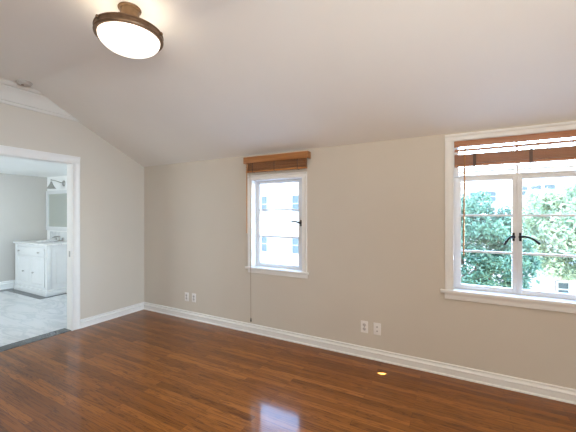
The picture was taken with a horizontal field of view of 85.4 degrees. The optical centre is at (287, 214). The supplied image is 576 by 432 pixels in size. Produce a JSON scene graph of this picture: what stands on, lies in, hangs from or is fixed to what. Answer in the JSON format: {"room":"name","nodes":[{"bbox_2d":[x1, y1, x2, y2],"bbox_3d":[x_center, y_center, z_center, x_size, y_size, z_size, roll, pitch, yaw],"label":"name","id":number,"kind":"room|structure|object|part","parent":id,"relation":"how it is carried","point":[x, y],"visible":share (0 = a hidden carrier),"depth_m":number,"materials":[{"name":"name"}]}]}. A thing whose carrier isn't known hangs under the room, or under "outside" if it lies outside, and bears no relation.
{"room":"empty bedroom","nodes":[
{"label":"empty bedroom","id":0,"kind":"room"},
{"bbox_2d":[0,173,46,281],"bbox_3d":[-5.873,0.323,4.853,0.100,2.155,3.837,0,0,28],"label":"wall","id":1,"kind":"structure","parent":0,"point":[22,198],"depth_m":6.01,"materials":[{"name":"grey paint"}]},
{"bbox_2d":[0,280,14,289],"bbox_3d":[-5.817,1.325,4.823,0.026,0.149,3.637,0,0,28],"label":"baseboard","id":2,"kind":"structure","parent":1,"relation":"attached to","point":[9,284],"depth_m":5.85,"materials":[{"name":"white paint"}]},
{"bbox_2d":[0,288,66,298],"bbox_3d":[-5.209,1.409,4.493,1.410,0.022,3.637,0,0,28],"label":"trim","id":3,"kind":"structure","parent":1,"relation":"attached to","point":[10,289],"depth_m":5.43,"materials":[{"name":"stone"}]},
{"bbox_2d":[0,288,66,346],"bbox_3d":[-4.399,1.440,4.053,3.255,0.080,3.637,0,0,28],"label":"floor","id":4,"kind":"structure","parent":0,"point":[22,317],"depth_m":4.27,"materials":[{"name":"white tile"}]},
{"bbox_2d":[13,231,66,296],"bbox_3d":[-4.460,0.874,5.797,1.200,1.048,0.628,0,0,28],"label":"bathroom vanity","id":5,"kind":"object","parent":4,"relation":"on","point":[40,265],"visible":0.87,"depth_m":5.48,"materials":[{"name":"white paint"}]},
{"bbox_3d":[-4.809,1.006,5.681,0.492,0.517,0.020,0,0,28],"label":"door","id":6,"kind":"part","parent":5,"relation":"part of","materials":[{"name":"white paint"}]},
{"bbox_3d":[-4.591,0.665,5.560,0.990,0.134,0.025,0,0,28],"label":"drawer","id":7,"kind":"part","parent":5,"relation":"part of","materials":[{"name":"white paint"}]},
{"bbox_3d":[-4.371,1.006,5.444,0.492,0.517,0.020,0,0,28],"label":"door","id":8,"kind":"part","parent":5,"relation":"part of","materials":[{"name":"white paint"}]},
{"bbox_2d":[13,239,66,245],"bbox_3d":[-4.457,0.526,5.804,1.200,0.032,0.611,0,0,28],"label":"countertop","id":9,"kind":"structure","parent":5,"relation":"on","point":[32,242],"depth_m":5.62,"materials":[{"name":"white stone"}]},
{"bbox_2d":[35,240,57,241],"bbox_3d":[-4.504,0.507,5.825,0.450,0.028,0.315,0,0,28],"label":"basin","id":10,"kind":"object","parent":9,"relation":"in","point":[37,240],"depth_m":5.83,"materials":[{"name":"white ceramic"}]},
{"bbox_2d":[52,236,63,240],"bbox_3d":[-4.429,0.462,5.964,0.355,0.095,0.155,0,0,28],"label":"faucet","id":11,"kind":"object","parent":9,"relation":"on","point":[53,236],"visible":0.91,"depth_m":5.99,"materials":[{"name":"silver metal"}]},
{"bbox_3d":[-3.950,0.935,5.543,0.009,0.700,0.437,0,0,28],"label":"panel","id":12,"kind":"part","parent":5,"relation":"part of","materials":[{"name":"white paint"}]},
{"bbox_2d":[0,156,66,177],"bbox_3d":[-4.442,-0.805,4.077,3.355,0.100,3.837,0,0,28],"label":"ceiling","id":13,"kind":"structure","parent":0,"point":[8,165],"depth_m":5.04,"materials":[{"name":"white paint"}]},
{"bbox_2d":[0,328,70,351],"bbox_3d":[-2.865,1.407,3.433,0.153,0.026,0.810,0,0,28],"label":"threshold","id":14,"kind":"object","parent":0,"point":[60,331],"depth_m":3.47,"materials":[{"name":"stone"}]},
{"bbox_2d":[47,175,66,238],"bbox_3d":[-3.508,0.323,5.696,3.255,2.155,0.100,0,0,28],"label":"wall","id":15,"kind":"structure","parent":0,"point":[57,185],"depth_m":6.23,"materials":[{"name":"white paint"}]},
{"bbox_2d":[46,190,66,230],"bbox_3d":[-4.417,-0.073,6.116,1.244,0.797,0.028,0,0,28],"label":"wall mirror","id":16,"kind":"object","parent":15,"relation":"attached to","point":[56,201],"visible":0.49,"depth_m":6.22,"materials":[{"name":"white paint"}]},
{"bbox_2d":[47,179,65,188],"bbox_3d":[-4.463,-0.577,5.985,0.164,0.179,0.301,0,0,28],"label":"wall sconce","id":17,"kind":"object","parent":15,"relation":"attached to","point":[50,186],"visible":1,"depth_m":5.93,"materials":[{"name":"silver metal"}]},
{"bbox_3d":[-4.496,-0.533,5.925,0.164,0.093,0.164,0,0,28],"label":"lamp shade","id":18,"kind":"part","parent":17,"relation":"part of","materials":[{"name":"clear glass"}]},
{"bbox_2d":[50,231,66,240],"bbox_3d":[-4.314,0.430,6.067,1.200,0.160,0.012,0,0,28],"label":"backsplash","id":19,"kind":"structure","parent":15,"relation":"attached to","point":[63,235],"depth_m":6.17,"materials":[{"name":"tile"}]},
{"bbox_2d":[0,103,143,319],"bbox_3d":[-3.340,0.025,2.491,0.095,2.750,4.900,0,0,28],"label":"wall","id":20,"kind":"structure","parent":0,"point":[111,181],"depth_m":4.06,"materials":[{"name":"beige paint"}]},
{"bbox_2d":[0,145,79,330],"bbox_3d":[-2.829,0.350,3.414,0.116,2.100,0.990,0,0,28],"label":"door frame","id":21,"kind":"structure","parent":20,"relation":"in","point":[73,162],"depth_m":3.77,"materials":[{"name":"white paint"}]},
{"bbox_2d":[0,78,79,121],"bbox_3d":[-3.468,-1.240,2.050,0.102,0.220,4.002,0,0,28],"label":"trim","id":22,"kind":"structure","parent":20,"relation":"attached to","point":[11,93],"depth_m":3.34,"materials":[{"name":"beige paint"}]},
{"bbox_2d":[80,302,143,328],"bbox_3d":[-2.334,1.349,4.221,0.024,0.103,0.900,0,0,28],"label":"baseboard","id":23,"kind":"structure","parent":20,"relation":"attached to","point":[92,320],"depth_m":4.16,"materials":[{"name":"white paint"}]},
{"bbox_2d":[0,0,575,166],"bbox_3d":[-0.465,-1.062,0.955,6.615,0.877,5.180,0,0,28],"label":"ceiling","id":24,"kind":"structure","parent":0,"point":[228,78],"depth_m":2.36,"materials":[{"name":"white paint"}]},
{"bbox_2d":[16,79,32,86],"bbox_3d":[-2.693,-1.329,3.187,0.136,0.043,0.136,0,0,28],"label":"smoke detector","id":25,"kind":"object","parent":24,"relation":"attached to","point":[25,83],"visible":1,"depth_m":3.16,"materials":[{"name":"white plastic"}]},
{"bbox_2d":[93,2,163,58],"bbox_3d":[-1.042,-1.204,2.044,0.414,0.291,0.425,0,0,28],"label":"ceiling lamp","id":26,"kind":"object","parent":24,"relation":"attached to","point":[123,32],"visible":1,"depth_m":1.95,"materials":[{"name":"white glass"}]},
{"bbox_3d":[-1.039,-1.109,2.049,0.370,0.099,0.370,0,0,28],"label":"lamp shade","id":27,"kind":"part","parent":26,"relation":"part of","materials":[{"name":"white glass"}]},
{"bbox_2d":[0,309,575,431],"bbox_3d":[-0.486,1.440,0.943,6.400,0.080,4.900,0,0,28],"label":"floor","id":28,"kind":"structure","parent":0,"point":[143,370],"depth_m":2.49,"materials":[{"name":"brown wood"}]},
{"bbox_2d":[144,120,575,388],"bbox_3d":[0.721,0.350,3.167,6.400,2.100,0.160,0,0,28],"label":"wall","id":29,"kind":"structure","parent":0,"point":[376,210],"depth_m":3.10,"materials":[{"name":"beige paint"}]},
{"bbox_2d":[185,292,188,300],"bbox_3d":[-1.366,1.112,4.202,0.070,0.115,0.009,0,0,28],"label":"wall outlet","id":30,"kind":"object","parent":29,"relation":"attached to","point":[186,293],"visible":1,"depth_m":4.20,"materials":[{"name":"white plastic"}]},
{"bbox_2d":[192,293,195,301],"bbox_3d":[-1.249,1.110,4.139,0.070,0.115,0.009,0,0,28],"label":"wall outlet","id":31,"kind":"object","parent":29,"relation":"attached to","point":[193,294],"visible":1,"depth_m":4.14,"materials":[{"name":"white plastic"}]},
{"bbox_2d":[245,171,308,278],"bbox_3d":[-0.098,0.117,3.608,0.824,1.149,0.226,0,0,28],"label":"window","id":32,"kind":"structure","parent":29,"relation":"in","point":[255,182],"depth_m":3.60,"materials":[{"name":"white paint"}]},
{"bbox_2d":[243,151,310,321],"bbox_3d":[-0.141,0.293,3.498,0.834,1.919,0.076,0,0,28],"label":"window blind","id":33,"kind":"object","parent":32,"relation":"attached to","point":[293,160],"visible":1,"depth_m":3.48,"materials":[{"name":"brown wood"}]},
{"bbox_3d":[-0.438,0.320,3.633,0.018,1.810,0.009,0,0,-31],"label":"pull cord","id":34,"kind":"part","parent":33,"relation":"part of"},
{"bbox_3d":[-0.144,-0.496,3.498,0.777,0.020,0.042,0,0,28],"label":"rail","id":35,"kind":"part","parent":33,"relation":"part of","materials":[{"name":"brown wood"}]},
{"bbox_3d":[-0.098,0.634,3.608,0.824,0.026,0.226,0,0,28],"label":"sill","id":36,"kind":"part","parent":32,"relation":"part of","materials":[{"name":"white paint"}]},
{"bbox_3d":[-0.089,0.113,3.622,0.651,1.019,0.036,0,0,28],"label":"casement sash","id":37,"kind":"part","parent":32,"relation":"part of","materials":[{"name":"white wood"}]},
{"bbox_2d":[144,302,575,404],"bbox_3d":[0.677,1.349,3.086,6.400,0.103,0.024,0,0,28],"label":"baseboard","id":38,"kind":"structure","parent":29,"relation":"attached to","point":[554,392],"depth_m":2.91,"materials":[{"name":"white paint"}]},
{"bbox_2d":[361,320,367,332],"bbox_3d":[0.748,1.103,3.056,0.070,0.115,0.009,0,0,28],"label":"wall outlet","id":39,"kind":"object","parent":29,"relation":"attached to","point":[364,324],"visible":1,"depth_m":3.05,"materials":[{"name":"white plastic"}]},
{"bbox_2d":[373,323,380,335],"bbox_3d":[0.856,1.103,2.996,0.070,0.115,0.010,0,0,28],"label":"wall outlet","id":40,"kind":"object","parent":29,"relation":"attached to","point":[376,326],"visible":1,"depth_m":2.99,"materials":[{"name":"white plastic"}]},
{"bbox_2d":[440,121,575,313],"bbox_3d":[1.866,0.022,2.540,1.118,1.421,0.230,0,0,28],"label":"window","id":41,"kind":"structure","parent":29,"relation":"in","point":[515,296],"depth_m":2.56,"materials":[{"name":"white paint"}]},
{"bbox_3d":[1.675,0.165,2.665,0.455,0.974,0.036,0,0,28],"label":"casement sash","id":42,"kind":"part","parent":41,"relation":"part of","materials":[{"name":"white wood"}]},
{"bbox_3d":[1.866,0.666,2.540,1.118,0.029,0.230,0,0,28],"label":"sill","id":43,"kind":"part","parent":41,"relation":"part of","materials":[{"name":"white paint"}]},
{"bbox_3d":[1.800,0.214,2.541,0.076,0.079,0.030,0,0,28],"label":"latch lever","id":44,"kind":"part","parent":41,"relation":"part of","materials":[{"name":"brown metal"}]},
{"bbox_2d":[454,130,575,255],"bbox_3d":[1.842,-0.139,2.494,0.907,0.981,0.079,0,0,28],"label":"window blind","id":45,"kind":"object","parent":41,"relation":"attached to","point":[563,153],"visible":1,"depth_m":2.50,"materials":[{"name":"brown wood"}]},
{"bbox_3d":[1.848,-0.420,2.506,0.901,0.020,0.052,0,0,28],"label":"rail","id":46,"kind":"part","parent":45,"relation":"part of","materials":[{"name":"brown wood"}]},
{"bbox_3d":[1.875,-0.474,2.557,0.910,0.305,0.036,0,0,28],"label":"transom sash","id":47,"kind":"part","parent":41,"relation":"part of","materials":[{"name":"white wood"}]},
{"bbox_3d":[1.924,0.207,2.474,0.131,0.069,0.030,0,0,28],"label":"latch lever","id":48,"kind":"part","parent":41,"relation":"part of","materials":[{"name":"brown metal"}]},
{"bbox_3d":[2.075,0.165,2.448,0.455,0.974,0.036,0,0,28],"label":"casement sash","id":49,"kind":"part","parent":41,"relation":"part of","materials":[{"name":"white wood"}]},
{"label":"outside","id":50,"kind":"structure","parent":0,"visible":0},
{"bbox_3d":[13.136,4.800,22.280,70.000,0.200,44.400,0,0,28],"label":"ground","id":51,"kind":"structure","parent":50,"visible":0},
{"bbox_2d":[262,182,298,265],"bbox_3d":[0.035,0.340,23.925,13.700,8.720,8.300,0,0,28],"label":"apartment building","id":52,"kind":"structure","parent":51,"relation":"on","point":[278,195],"depth_m":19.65,"materials":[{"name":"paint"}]},
{"bbox_3d":[-1.526,1.900,20.209,0.420,1.000,0.018,0,0,28],"label":"pane","id":53,"kind":"part","parent":52,"relation":"part of","materials":[{"name":"glass"}]},
{"bbox_3d":[-1.526,-0.650,20.209,0.420,1.000,0.018,0,0,28],"label":"pane","id":54,"kind":"part","parent":52,"relation":"part of","materials":[{"name":"glass"}]},
{"bbox_3d":[0.584,1.900,19.064,0.700,1.000,0.018,0,0,28],"label":"pane","id":55,"kind":"part","parent":52,"relation":"part of","materials":[{"name":"glass"}]},
{"bbox_3d":[0.584,-0.650,19.064,0.700,1.000,0.018,0,0,28],"label":"pane","id":56,"kind":"part","parent":52,"relation":"part of","materials":[{"name":"glass"}]},
{"bbox_2d":[461,190,543,289],"bbox_3d":[4.170,2.081,6.925,2.310,5.254,2.297,0,0,28],"label":"leafy tree","id":57,"kind":"object","parent":51,"relation":"on","point":[494,232],"visible":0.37,"depth_m":6.25,"materials":[{"name":"green plant"}]},
{"bbox_2d":[459,161,575,288],"bbox_3d":[15.574,1.065,18.910,14.800,7.270,8.300,0,0,28],"label":"house","id":58,"kind":"structure","parent":51,"relation":"on","point":[501,190],"depth_m":16.46,"materials":[{"name":"white paint"}]},
{"bbox_3d":[10.936,-0.950,16.862,0.500,0.500,0.018,0,0,28],"label":"pane","id":59,"kind":"part","parent":58,"relation":"part of","materials":[{"name":"glass"}]},
{"bbox_3d":[15.574,-2.460,18.910,14.800,0.220,8.300,0,0,28],"label":"cornice","id":60,"kind":"part","parent":58,"relation":"part of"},
{"bbox_3d":[12.167,-1.220,16.195,0.420,0.500,0.018,0,0,28],"label":"pane","id":61,"kind":"part","parent":58,"relation":"part of","materials":[{"name":"glass"}]},
{"bbox_3d":[12.650,-1.220,15.932,0.420,0.500,0.018,0,0,28],"label":"pane","id":62,"kind":"part","parent":58,"relation":"part of","materials":[{"name":"glass"}]},
{"bbox_3d":[13.134,-1.220,15.670,0.420,0.500,0.018,0,0,28],"label":"pane","id":63,"kind":"part","parent":58,"relation":"part of","materials":[{"name":"glass"}]},
{"bbox_2d":[505,180,575,280],"bbox_3d":[7.564,1.853,7.954,3.764,5.712,3.164,0,0,28],"label":"leafy tree","id":64,"kind":"object","parent":51,"relation":"on","point":[546,201],"visible":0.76,"depth_m":7.82,"materials":[{"name":"green plant"}]},
{"bbox_2d":[524,258,575,293],"bbox_3d":[11.256,3.115,9.534,6.450,3.170,2.900,0,0,28],"label":"outbuilding","id":65,"kind":"structure","parent":51,"relation":"on","point":[550,284],"depth_m":9.70,"materials":[{"name":"white paint"}]},
{"bbox_3d":[8.438,2.300,9.571,0.240,0.400,0.018,0,0,28],"label":"pane","id":66,"kind":"part","parent":65,"relation":"part of","materials":[{"name":"glass"}]}
]}

